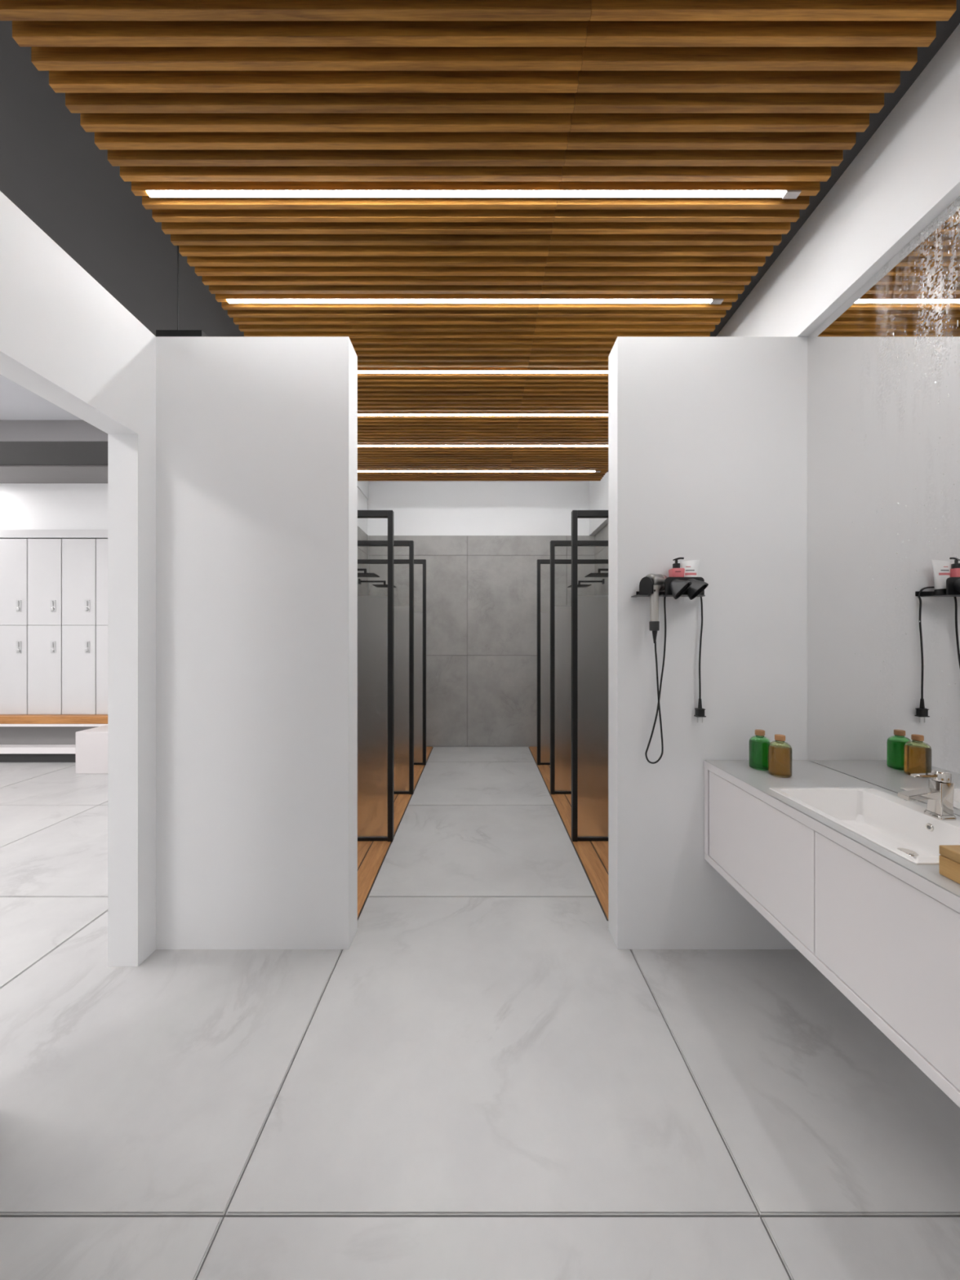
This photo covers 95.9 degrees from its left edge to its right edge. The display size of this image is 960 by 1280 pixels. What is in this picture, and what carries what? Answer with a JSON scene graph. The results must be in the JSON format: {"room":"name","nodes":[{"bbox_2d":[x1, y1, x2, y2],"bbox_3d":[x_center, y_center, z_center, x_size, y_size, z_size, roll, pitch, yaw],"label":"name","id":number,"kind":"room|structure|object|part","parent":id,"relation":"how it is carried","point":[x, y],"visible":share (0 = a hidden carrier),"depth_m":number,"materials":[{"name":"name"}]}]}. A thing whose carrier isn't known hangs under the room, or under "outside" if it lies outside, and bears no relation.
{"room":"gym shower room","nodes":[
{"label":"gym shower room","id":0,"kind":"room"},
{"bbox_2d":[0,374,82,420],"bbox_3d":[-4.500,-1.924,0.993,3.800,0.100,5.386,0,0,0],"label":"ceiling","id":1,"kind":"structure","parent":0,"point":[17,402],"depth_m":3.48,"materials":[{"name":"paint"}]},
{"bbox_2d":[0,420,107,441],"bbox_3d":[-4.500,-1.786,3.693,3.800,0.176,0.014,0,0,0],"label":"trim","id":2,"kind":"structure","parent":1,"relation":"attached to","point":[10,430],"depth_m":3.69,"materials":[{"name":"grey paint"}]},
{"bbox_2d":[0,483,107,529],"bbox_3d":[-3.933,-0.205,4.710,4.934,2.985,0.100,0,0,0],"label":"wall","id":3,"kind":"structure","parent":0,"point":[23,506],"depth_m":4.66,"materials":[{"name":"white paint"}]},
{"bbox_2d":[0,465,107,483],"bbox_3d":[-3.933,-1.742,4.433,4.934,0.112,0.454,0,0,0],"label":"trim","id":4,"kind":"structure","parent":3,"relation":"attached to","point":[8,473],"depth_m":4.40,"materials":[{"name":"grey paint"}]},
{"bbox_2d":[0,529,107,538],"bbox_3d":[-4.450,-1.130,4.628,2.914,0.086,0.063,0,0,0],"label":"trim","id":5,"kind":"structure","parent":3,"relation":"attached to","point":[4,534],"depth_m":4.60,"materials":[{"name":"grey laminate"}]},
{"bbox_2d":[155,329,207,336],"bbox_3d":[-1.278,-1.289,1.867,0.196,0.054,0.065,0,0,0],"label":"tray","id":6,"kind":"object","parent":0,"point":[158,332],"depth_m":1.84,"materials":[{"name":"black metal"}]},
{"bbox_2d":[0,191,368,966],"bbox_3d":[-1.407,-0.205,1.760,0.118,2.985,6.920,0,0,0],"label":"wall","id":7,"kind":"structure","parent":0,"point":[64,339],"depth_m":1.71,"materials":[{"name":"white paint"}]},
{"bbox_2d":[357,480,368,499],"bbox_3d":[-1.432,-1.806,4.803,0.168,0.215,0.855,0,0,0],"label":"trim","id":8,"kind":"structure","parent":7,"relation":"on","point":[362,486],"depth_m":5.05,"materials":[{"name":"white paint"}]},
{"bbox_2d":[357,568,379,577],"bbox_3d":[-1.152,-0.638,4.020,0.392,0.083,0.218,0,0,0],"label":"shower","id":9,"kind":"object","parent":7,"relation":"attached to","point":[365,574],"visible":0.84,"depth_m":4.01,"materials":[{"name":"black metal"}]},
{"bbox_3d":[-1.065,-0.603,4.020,0.218,0.008,0.218,0,0,0],"label":"plate","id":10,"kind":"part","parent":9,"relation":"part of","materials":[{"name":"black metal"}]},
{"bbox_2d":[358,578,395,587],"bbox_3d":[-1.152,-0.638,4.830,0.392,0.083,0.218,0,0,0],"label":"shower","id":11,"kind":"object","parent":7,"relation":"attached to","point":[384,585],"visible":0.74,"depth_m":4.82,"materials":[{"name":"black metal"}]},
{"bbox_3d":[-1.194,-0.653,4.830,0.280,0.018,0.022,0,0,0],"label":"arm","id":12,"kind":"part","parent":11,"relation":"part of","materials":[{"name":"black metal"}]},
{"bbox_3d":[-1.065,-0.603,4.830,0.218,0.008,0.218,0,0,0],"label":"plate","id":13,"kind":"part","parent":11,"relation":"part of","materials":[{"name":"black metal"}]},
{"bbox_2d":[0,0,956,480],"bbox_3d":[-0.016,-1.649,1.744,2.453,0.097,5.269,0,0,0],"label":"ceiling","id":14,"kind":"structure","parent":0,"point":[178,94],"depth_m":1.45,"materials":[{"name":"brown wood"}]},
{"bbox_2d":[145,189,800,199],"bbox_3d":[-0.024,-1.596,1.550,2.331,0.008,0.025,0,0,0],"label":"recessed light","id":15,"kind":"object","parent":14,"relation":"in","point":[784,193],"visible":1,"depth_m":1.54,"materials":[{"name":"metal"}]},
{"bbox_2d":[146,191,786,197],"bbox_3d":[-0.050,-1.597,1.550,2.279,0.004,0.020,0,0,0],"label":"diffuser","id":16,"kind":"object","parent":15,"relation":"attached to","point":[151,193],"depth_m":1.55,"materials":[{"name":"white plastic"}]},
{"bbox_2d":[226,298,723,304],"bbox_3d":[-0.024,-1.596,2.040,2.331,0.008,0.025,0,0,0],"label":"recessed light","id":17,"kind":"object","parent":14,"relation":"in","point":[713,301],"visible":1,"depth_m":2.04,"materials":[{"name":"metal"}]},
{"bbox_2d":[226,299,711,302],"bbox_3d":[-0.050,-1.597,2.040,2.279,0.004,0.020,0,0,0],"label":"diffuser","id":18,"kind":"object","parent":17,"relation":"attached to","point":[228,300],"depth_m":2.04,"materials":[{"name":"white plastic"}]},
{"bbox_2d":[357,470,600,472],"bbox_3d":[-0.024,-1.596,4.098,2.331,0.008,0.025,0,0,0],"label":"recessed light","id":19,"kind":"object","parent":14,"relation":"in","point":[357,470],"visible":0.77,"depth_m":4.09,"materials":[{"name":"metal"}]},
{"bbox_2d":[357,471,595,471],"bbox_3d":[-0.050,-1.597,4.098,2.279,0.004,0.020,0,0,0],"label":"diffuser","id":20,"kind":"object","parent":19,"relation":"attached to","point":[357,471],"depth_m":4.09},
{"bbox_2d":[357,370,608,373],"bbox_3d":[-0.024,-1.596,2.579,2.331,0.008,0.025,0,0,0],"label":"recessed light","id":21,"kind":"object","parent":14,"relation":"in","point":[358,371],"visible":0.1,"depth_m":2.57,"materials":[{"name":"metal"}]},
{"bbox_2d":[357,413,608,415],"bbox_3d":[-0.024,-1.596,3.069,2.331,0.008,0.025,0,0,0],"label":"recessed light","id":22,"kind":"object","parent":14,"relation":"in","point":[357,414],"visible":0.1,"depth_m":3.06,"materials":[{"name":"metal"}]},
{"bbox_2d":[357,444,608,446],"bbox_3d":[-0.024,-1.596,3.559,2.331,0.008,0.025,0,0,0],"label":"recessed light","id":23,"kind":"object","parent":14,"relation":"in","point":[357,445],"visible":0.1,"depth_m":3.56,"materials":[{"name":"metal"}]},
{"bbox_2d":[368,480,589,481],"bbox_3d":[0.023,-1.953,4.868,3.078,0.080,0.985,0,0,0],"label":"ceiling","id":24,"kind":"structure","parent":0,"point":[368,481],"depth_m":5.21,"materials":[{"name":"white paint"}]},
{"bbox_2d":[0,746,959,1279],"bbox_3d":[-2.494,1.347,1.760,8.012,0.120,7.120,0,0,0],"label":"floor","id":25,"kind":"structure","parent":0,"point":[482,1085],"depth_m":1.24,"materials":[{"name":"grey tile"}]},
{"bbox_2d":[0,714,107,762],"bbox_3d":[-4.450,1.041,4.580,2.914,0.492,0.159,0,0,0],"label":"bench","id":26,"kind":"object","parent":25,"relation":"on","point":[24,738],"visible":0.32,"depth_m":4.55,"materials":[{"name":"brown wood"}]},
{"bbox_2d":[0,538,27,714],"bbox_3d":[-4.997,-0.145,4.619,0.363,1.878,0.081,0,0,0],"label":"locker","id":27,"kind":"object","parent":26,"relation":"on","point":[13,552],"visible":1,"depth_m":4.60,"materials":[{"name":"grey laminate"}]},
{"bbox_3d":[-4.997,0.319,4.610,0.354,0.946,0.020,0,0,0],"label":"door","id":28,"kind":"part","parent":27,"relation":"part of","materials":[{"name":"grey laminate"}]},
{"bbox_3d":[-4.997,-0.617,4.610,0.354,0.919,0.020,0,0,0],"label":"door","id":29,"kind":"part","parent":27,"relation":"part of","materials":[{"name":"grey laminate"}]},
{"bbox_2d":[27,538,62,714],"bbox_3d":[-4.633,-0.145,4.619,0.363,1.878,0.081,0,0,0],"label":"locker","id":30,"kind":"object","parent":26,"relation":"on","point":[44,555],"visible":0.99,"depth_m":4.60,"materials":[{"name":"grey laminate"}]},
{"bbox_3d":[-4.633,0.319,4.610,0.354,0.946,0.020,0,0,0],"label":"door","id":31,"kind":"part","parent":30,"relation":"part of","materials":[{"name":"grey laminate"}]},
{"bbox_3d":[-4.633,-0.617,4.610,0.354,0.919,0.020,0,0,0],"label":"door","id":32,"kind":"part","parent":30,"relation":"part of","materials":[{"name":"grey laminate"}]},
{"bbox_3d":[-4.450,1.094,4.654,2.914,0.385,0.011,0,0,0],"label":"panel","id":33,"kind":"part","parent":26,"relation":"part of","materials":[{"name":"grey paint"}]},
{"bbox_3d":[-4.450,0.834,4.580,2.914,0.079,0.159,0,0,0],"label":"seat","id":34,"kind":"part","parent":26,"relation":"part of","materials":[{"name":"brown wood"}]},
{"bbox_3d":[-4.450,0.888,4.582,2.914,0.027,0.153,0,0,0],"label":"frame","id":35,"kind":"part","parent":26,"relation":"part of","materials":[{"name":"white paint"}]},
{"bbox_2d":[62,538,96,714],"bbox_3d":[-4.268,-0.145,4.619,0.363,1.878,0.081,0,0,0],"label":"locker","id":36,"kind":"object","parent":26,"relation":"on","point":[78,555],"visible":0.99,"depth_m":4.60,"materials":[{"name":"grey laminate"}]},
{"bbox_3d":[-4.268,0.319,4.610,0.354,0.946,0.020,0,0,0],"label":"door","id":37,"kind":"part","parent":36,"relation":"part of","materials":[{"name":"grey laminate"}]},
{"bbox_3d":[-4.268,-0.617,4.610,0.354,0.919,0.020,0,0,0],"label":"door","id":38,"kind":"part","parent":36,"relation":"part of","materials":[{"name":"grey laminate"}]},
{"bbox_2d":[96,538,107,714],"bbox_3d":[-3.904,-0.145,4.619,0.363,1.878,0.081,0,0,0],"label":"locker","id":39,"kind":"object","parent":26,"relation":"on","point":[101,544],"visible":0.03,"depth_m":4.60,"materials":[{"name":"grey laminate"}]},
{"bbox_3d":[-3.904,0.319,4.610,0.354,0.946,0.020,0,0,0],"label":"door","id":40,"kind":"part","parent":39,"relation":"part of","materials":[{"name":"grey laminate"}]},
{"bbox_3d":[-3.904,-0.617,4.610,0.354,0.919,0.020,0,0,0],"label":"door","id":41,"kind":"part","parent":39,"relation":"part of","materials":[{"name":"grey laminate"}]},
{"bbox_2d":[75,724,107,773],"bbox_3d":[-3.651,1.085,4.322,0.470,0.403,0.335,0,0,0],"label":"seat block","id":42,"kind":"object","parent":25,"relation":"on","point":[91,744],"visible":0.49,"depth_m":4.16,"materials":[{"name":"white laminate"}]},
{"bbox_2d":[357,746,433,919],"bbox_3d":[-0.956,1.297,3.604,0.782,0.024,3.228,0,0,0],"label":"deck","id":43,"kind":"object","parent":25,"relation":"on","point":[371,855],"visible":0.09,"depth_m":2.62,"materials":[{"name":"brown wood"}]},
{"bbox_2d":[357,510,393,841],"bbox_3d":[-0.951,0.229,2.778,0.787,2.114,0.042,0,0,0],"label":"screen","id":44,"kind":"object","parent":43,"relation":"on","point":[375,613],"visible":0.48,"depth_m":2.77,"materials":[{"name":"glass"}]},
{"bbox_3d":[-0.967,-0.808,2.778,0.755,0.040,0.042,0,0,0],"label":"rail","id":45,"kind":"part","parent":44,"relation":"part of","materials":[{"name":"black metal"}]},
{"bbox_3d":[-0.955,0.490,2.778,0.731,1.550,0.008,0,0,0],"label":"frosted pane","id":46,"kind":"part","parent":44,"relation":"part of","materials":[{"name":"clear glass"}]},
{"bbox_3d":[-0.967,1.275,2.778,0.755,0.020,0.030,0,0,0],"label":"rail","id":47,"kind":"part","parent":44,"relation":"part of","materials":[{"name":"black metal"}]},
{"bbox_3d":[-0.573,0.229,2.778,0.032,2.114,0.042,0,0,0],"label":"post","id":48,"kind":"part","parent":44,"relation":"part of","materials":[{"name":"black metal"}]},
{"bbox_2d":[357,540,413,794],"bbox_3d":[-0.951,0.229,3.621,0.787,2.114,0.042,0,0,0],"label":"screen","id":49,"kind":"object","parent":43,"relation":"on","point":[403,615],"visible":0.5,"depth_m":3.62,"materials":[{"name":"black metal"}]},
{"bbox_3d":[-0.967,-0.808,3.621,0.755,0.040,0.042,0,0,0],"label":"rail","id":50,"kind":"part","parent":49,"relation":"part of","materials":[{"name":"black metal"}]},
{"bbox_3d":[-0.955,0.490,3.621,0.731,1.550,0.008,0,0,0],"label":"frosted pane","id":51,"kind":"part","parent":49,"relation":"part of","materials":[{"name":"clear glass"}]},
{"bbox_3d":[-0.967,1.275,3.621,0.755,0.020,0.030,0,0,0],"label":"rail","id":52,"kind":"part","parent":49,"relation":"part of","materials":[{"name":"black metal"}]},
{"bbox_3d":[-0.573,0.229,3.621,0.032,2.114,0.042,0,0,0],"label":"post","id":53,"kind":"part","parent":49,"relation":"part of","materials":[{"name":"black metal"}]},
{"bbox_2d":[357,559,426,764],"bbox_3d":[-0.951,0.229,4.464,0.787,2.114,0.042,0,0,0],"label":"screen","id":54,"kind":"object","parent":43,"relation":"on","point":[420,618],"visible":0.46,"depth_m":4.46,"materials":[{"name":"black metal"}]},
{"bbox_3d":[-0.967,-0.808,4.464,0.755,0.040,0.042,0,0,0],"label":"rail","id":55,"kind":"part","parent":54,"relation":"part of","materials":[{"name":"black metal"}]},
{"bbox_3d":[-0.955,0.490,4.464,0.731,1.550,0.008,0,0,0],"label":"frosted pane","id":56,"kind":"part","parent":54,"relation":"part of","materials":[{"name":"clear glass"}]},
{"bbox_3d":[-0.967,1.275,4.464,0.755,0.020,0.030,0,0,0],"label":"rail","id":57,"kind":"part","parent":54,"relation":"part of","materials":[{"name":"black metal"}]},
{"bbox_3d":[-0.573,0.229,4.464,0.032,2.114,0.042,0,0,0],"label":"post","id":58,"kind":"part","parent":54,"relation":"part of","materials":[{"name":"black metal"}]},
{"bbox_2d":[528,746,608,920],"bbox_3d":[0.983,1.297,3.604,0.792,0.024,3.228,0,0,0],"label":"deck","id":59,"kind":"object","parent":25,"relation":"on","point":[593,855],"visible":0.07,"depth_m":2.63,"materials":[{"name":"brown wood"}]},
{"bbox_2d":[537,559,608,764],"bbox_3d":[0.983,0.229,4.464,0.786,2.114,0.042,0,0,0],"label":"screen","id":60,"kind":"object","parent":59,"relation":"on","point":[543,618],"visible":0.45,"depth_m":4.46,"materials":[{"name":"black metal"}]},
{"bbox_3d":[0.606,0.229,4.464,0.032,2.114,0.042,0,0,0],"label":"post","id":61,"kind":"part","parent":60,"relation":"part of","materials":[{"name":"black metal"}]},
{"bbox_3d":[0.988,0.490,4.464,0.730,1.550,0.008,0,0,0],"label":"frosted pane","id":62,"kind":"part","parent":60,"relation":"part of","materials":[{"name":"clear glass"}]},
{"bbox_3d":[0.999,1.275,4.464,0.754,0.020,0.030,0,0,0],"label":"rail","id":63,"kind":"part","parent":60,"relation":"part of","materials":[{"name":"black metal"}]},
{"bbox_3d":[0.999,-0.808,4.464,0.754,0.040,0.042,0,0,0],"label":"rail","id":64,"kind":"part","parent":60,"relation":"part of","materials":[{"name":"black metal"}]},
{"bbox_2d":[550,540,608,794],"bbox_3d":[0.983,0.229,3.621,0.786,2.114,0.042,0,0,0],"label":"screen","id":65,"kind":"object","parent":59,"relation":"on","point":[560,615],"visible":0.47,"depth_m":3.62,"materials":[{"name":"black metal"}]},
{"bbox_3d":[0.606,0.229,3.621,0.032,2.114,0.042,0,0,0],"label":"post","id":66,"kind":"part","parent":65,"relation":"part of","materials":[{"name":"black metal"}]},
{"bbox_3d":[0.988,0.490,3.621,0.730,1.550,0.008,0,0,0],"label":"frosted pane","id":67,"kind":"part","parent":65,"relation":"part of","materials":[{"name":"clear glass"}]},
{"bbox_3d":[0.999,1.275,3.621,0.754,0.020,0.030,0,0,0],"label":"rail","id":68,"kind":"part","parent":65,"relation":"part of","materials":[{"name":"black metal"}]},
{"bbox_3d":[0.999,-0.808,3.621,0.754,0.040,0.042,0,0,0],"label":"rail","id":69,"kind":"part","parent":65,"relation":"part of","materials":[{"name":"black metal"}]},
{"bbox_2d":[571,510,608,841],"bbox_3d":[0.983,0.229,2.778,0.786,2.114,0.042,0,0,0],"label":"screen","id":70,"kind":"object","parent":59,"relation":"on","point":[589,614],"visible":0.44,"depth_m":2.77,"materials":[{"name":"glass"}]},
{"bbox_3d":[0.606,0.229,2.778,0.032,2.114,0.042,0,0,0],"label":"post","id":71,"kind":"part","parent":70,"relation":"part of","materials":[{"name":"black metal"}]},
{"bbox_3d":[0.999,-0.808,2.778,0.754,0.040,0.042,0,0,0],"label":"rail","id":72,"kind":"part","parent":70,"relation":"part of","materials":[{"name":"black metal"}]},
{"bbox_3d":[0.988,0.490,2.778,0.730,1.550,0.008,0,0,0],"label":"frosted pane","id":73,"kind":"part","parent":70,"relation":"part of","materials":[{"name":"clear glass"}]},
{"bbox_3d":[0.999,1.275,2.778,0.754,0.020,0.030,0,0,0],"label":"rail","id":74,"kind":"part","parent":70,"relation":"part of","materials":[{"name":"black metal"}]},
{"bbox_2d":[0,0,959,471],"bbox_3d":[-2.419,-1.748,1.337,7.962,0.100,6.074,0,0,0],"label":"ceiling","id":75,"kind":"structure","parent":0,"point":[54,171],"depth_m":1.71,"materials":[{"name":"paint"}]},
{"bbox_2d":[155,245,207,336],"bbox_3d":[-1.278,-1.480,1.867,0.196,0.435,0.065,0,0,0],"label":"cable tray","id":76,"kind":"object","parent":75,"relation":"hanging from","point":[177,332],"visible":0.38,"depth_m":1.83,"materials":[{"name":"black metal"}]},
{"bbox_2d":[367,481,594,746],"bbox_3d":[-2.419,-0.293,5.290,7.962,3.361,0.140,0,0,0],"label":"wall","id":77,"kind":"structure","parent":0,"point":[482,544],"depth_m":5.22,"materials":[{"name":"grey tile"}]},
{"bbox_2d":[155,336,808,949],"bbox_3d":[0.067,0.013,1.863,2.830,2.549,0.127,0,0,0],"label":"wall","id":78,"kind":"structure","parent":0,"point":[256,437],"depth_m":1.80,"materials":[{"name":"white paint"}]},
{"bbox_2d":[631,576,705,597],"bbox_3d":[0.771,-0.215,1.748,0.285,0.074,0.104,0,0,0],"label":"shelf","id":79,"kind":"object","parent":78,"relation":"attached to","point":[646,584],"visible":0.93,"depth_m":1.71,"materials":[{"name":"black plastic"}]},
{"bbox_3d":[0.771,-0.180,1.755,0.285,0.004,0.089,0,0,0],"label":"plate","id":80,"kind":"part","parent":79,"relation":"part of","materials":[{"name":"black plastic"}]},
{"bbox_2d":[644,573,706,764],"bbox_3d":[0.793,0.118,1.773,0.262,0.772,0.085,0,0,-16],"label":"hair dryer","id":81,"kind":"object","parent":79,"relation":"hanging from","point":[658,580],"visible":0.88,"depth_m":1.74,"materials":[{"name":"black plastic"}]},
{"bbox_3d":[0.695,-0.146,1.725,0.048,0.142,0.048,0,0,0],"label":"handle","id":82,"kind":"part","parent":81,"relation":"part of","materials":[{"name":"silver metal"}]},
{"bbox_2d":[668,557,684,577],"bbox_3d":[0.797,-0.258,1.752,0.053,0.152,0.049,0,0,0],"label":"pump bottle","id":83,"kind":"object","parent":79,"relation":"on","point":[676,571],"visible":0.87,"depth_m":1.73,"materials":[{"name":"pink plastic"}]},
{"bbox_3d":[0.802,-0.328,1.751,0.042,0.013,0.008,0,0,8],"label":"spout","id":84,"kind":"part","parent":83,"relation":"part of","materials":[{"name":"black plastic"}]},
{"bbox_2d":[669,578,691,599],"bbox_3d":[0.773,-0.198,1.668,0.056,0.083,0.066,0,0,0],"label":"dryer nozzle","id":85,"kind":"object","parent":79,"relation":"attached to","point":[677,587],"visible":1,"depth_m":1.66,"materials":[{"name":"black plastic"}]},
{"bbox_3d":[0.806,-0.213,1.706,0.153,0.070,0.008,0,0,0],"label":"panel","id":86,"kind":"part","parent":79,"relation":"part of","materials":[{"name":"black plastic"}]},
{"bbox_2d":[680,559,700,577],"bbox_3d":[0.852,-0.254,1.754,0.070,0.144,0.045,0,0,31],"label":"tube","id":87,"kind":"object","parent":79,"relation":"on","point":[691,567],"visible":0.39,"depth_m":1.75,"materials":[{"name":"white plastic"}]},
{"bbox_2d":[686,578,708,599],"bbox_3d":[0.835,-0.198,1.667,0.058,0.088,0.069,0,0,0],"label":"dryer nozzle","id":88,"kind":"object","parent":79,"relation":"attached to","point":[696,587],"visible":0.94,"depth_m":1.66,"materials":[{"name":"black plastic"}]},
{"bbox_2d":[589,23,959,535],"bbox_3d":[1.407,-1.480,1.760,0.171,0.436,6.920,0,0,0],"label":"wall","id":89,"kind":"structure","parent":0,"point":[907,173],"depth_m":1.46,"materials":[{"name":"white paint"}]},
{"bbox_2d":[589,471,608,498],"bbox_3d":[1.407,-1.806,4.803,0.171,0.215,0.855,0,0,0],"label":"trim","id":90,"kind":"structure","parent":89,"relation":"on","point":[593,485],"depth_m":4.98,"materials":[{"name":"white paint"}]},
{"bbox_2d":[594,523,959,816],"bbox_3d":[1.430,-0.205,1.760,0.124,2.985,6.920,0,0,0],"label":"wall","id":91,"kind":"structure","parent":0,"point":[600,552],"depth_m":4.90,"materials":[{"name":"white paint"}]},
{"bbox_2d":[567,578,604,587],"bbox_3d":[1.190,-0.638,4.830,0.383,0.083,0.218,0,0,0],"label":"shower","id":92,"kind":"object","parent":91,"relation":"attached to","point":[580,585],"visible":0.7,"depth_m":4.82,"materials":[{"name":"black metal"}]},
{"bbox_3d":[1.108,-0.603,4.830,0.218,0.008,0.218,0,0,0],"label":"plate","id":93,"kind":"part","parent":92,"relation":"part of","materials":[{"name":"black metal"}]},
{"bbox_3d":[1.232,-0.653,4.830,0.270,0.018,0.022,0,0,0],"label":"arm","id":94,"kind":"part","parent":92,"relation":"part of","materials":[{"name":"black metal"}]},
{"bbox_2d":[584,568,608,577],"bbox_3d":[1.190,-0.638,4.020,0.383,0.083,0.218,0,0,0],"label":"shower","id":95,"kind":"object","parent":91,"relation":"attached to","point":[598,574],"visible":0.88,"depth_m":4.01,"materials":[{"name":"black metal"}]},
{"bbox_3d":[1.108,-0.603,4.020,0.218,0.008,0.218,0,0,0],"label":"plate","id":96,"kind":"part","parent":95,"relation":"part of","materials":[{"name":"black metal"}]},
{"bbox_2d":[703,760,959,1107],"bbox_3d":[1.146,0.705,1.209,0.430,0.411,1.178,0,0,0],"label":"vanity","id":97,"kind":"object","parent":91,"relation":"attached to","point":[882,926],"visible":0.97,"depth_m":1.10,"materials":[{"name":"paint"}]},
{"bbox_3d":[1.146,0.706,1.785,0.428,0.351,0.027,0,0,0],"label":"panel","id":98,"kind":"part","parent":97,"relation":"part of","materials":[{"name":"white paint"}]},
{"bbox_3d":[0.945,0.707,1.489,0.019,0.346,0.555,0,0,0],"label":"door","id":99,"kind":"part","parent":97,"relation":"part of","materials":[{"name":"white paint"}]},
{"bbox_2d":[704,760,959,897],"bbox_3d":[1.146,0.514,1.209,0.428,0.031,1.178,0,0,0],"label":"countertop","id":100,"kind":"structure","parent":97,"relation":"on","point":[805,773],"depth_m":1.48,"materials":[{"name":"white stone"}]},
{"bbox_2d":[748,729,770,770],"bbox_3d":[1.090,0.425,1.685,0.073,0.147,0.073,0,0,0],"label":"bottle","id":101,"kind":"object","parent":100,"relation":"on","point":[758,744],"visible":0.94,"depth_m":1.66,"materials":[{"name":"green glass"}]},
{"bbox_2d":[768,733,791,777],"bbox_3d":[1.108,0.425,1.598,0.073,0.147,0.073,0,0,0],"label":"bottle","id":102,"kind":"object","parent":100,"relation":"on","point":[780,752],"visible":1,"depth_m":1.57,"materials":[{"name":"brown glass"}]},
{"bbox_2d":[768,787,959,864],"bbox_3d":[1.143,0.555,1.206,0.347,0.120,0.491,0,0,0],"label":"washbasin","id":103,"kind":"object","parent":100,"relation":"in","point":[900,826],"visible":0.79,"depth_m":1.31,"materials":[{"name":"white ceramic"}]},
{"bbox_2d":[897,768,956,820],"bbox_3d":[1.248,0.431,1.212,0.127,0.127,0.052,0,0,0],"label":"faucet","id":104,"kind":"object","parent":100,"relation":"on","point":[939,794],"visible":1,"depth_m":1.20,"materials":[{"name":"silver metal"}]},
{"bbox_3d":[1.232,0.431,1.212,0.093,0.028,0.034,0,0,0],"label":"spout","id":105,"kind":"part","parent":104,"relation":"part of","materials":[{"name":"silver metal"}]},
{"bbox_3d":[1.245,0.379,1.212,0.066,0.009,0.016,0,0,0],"label":"lever","id":106,"kind":"part","parent":104,"relation":"part of","materials":[{"name":"silver metal"}]},
{"bbox_2d":[938,844,959,884],"bbox_3d":[1.053,0.468,0.823,0.150,0.062,0.201,0,0,0],"label":"wooden box","id":107,"kind":"object","parent":100,"relation":"on","point":[949,855],"visible":1,"depth_m":0.90,"materials":[{"name":"brown wood"}]},
{"bbox_3d":[1.053,0.447,0.823,0.150,0.020,0.201,0,0,0],"label":"lid","id":108,"kind":"part","parent":107,"relation":"part of","materials":[{"name":"brown wood"}]},
{"bbox_3d":[0.945,0.707,0.929,0.019,0.346,0.559,0,0,0],"label":"door","id":109,"kind":"part","parent":97,"relation":"part of","materials":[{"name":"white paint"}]},
{"bbox_2d":[807,195,959,815],"bbox_3d":[1.364,-0.382,0.051,0.006,1.760,3.497,0,0,0],"label":"mirror","id":110,"kind":"object","parent":91,"relation":"attached to","point":[883,368],"visible":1,"depth_m":1.43,"materials":[{"name":"grey mirror"}]}
]}

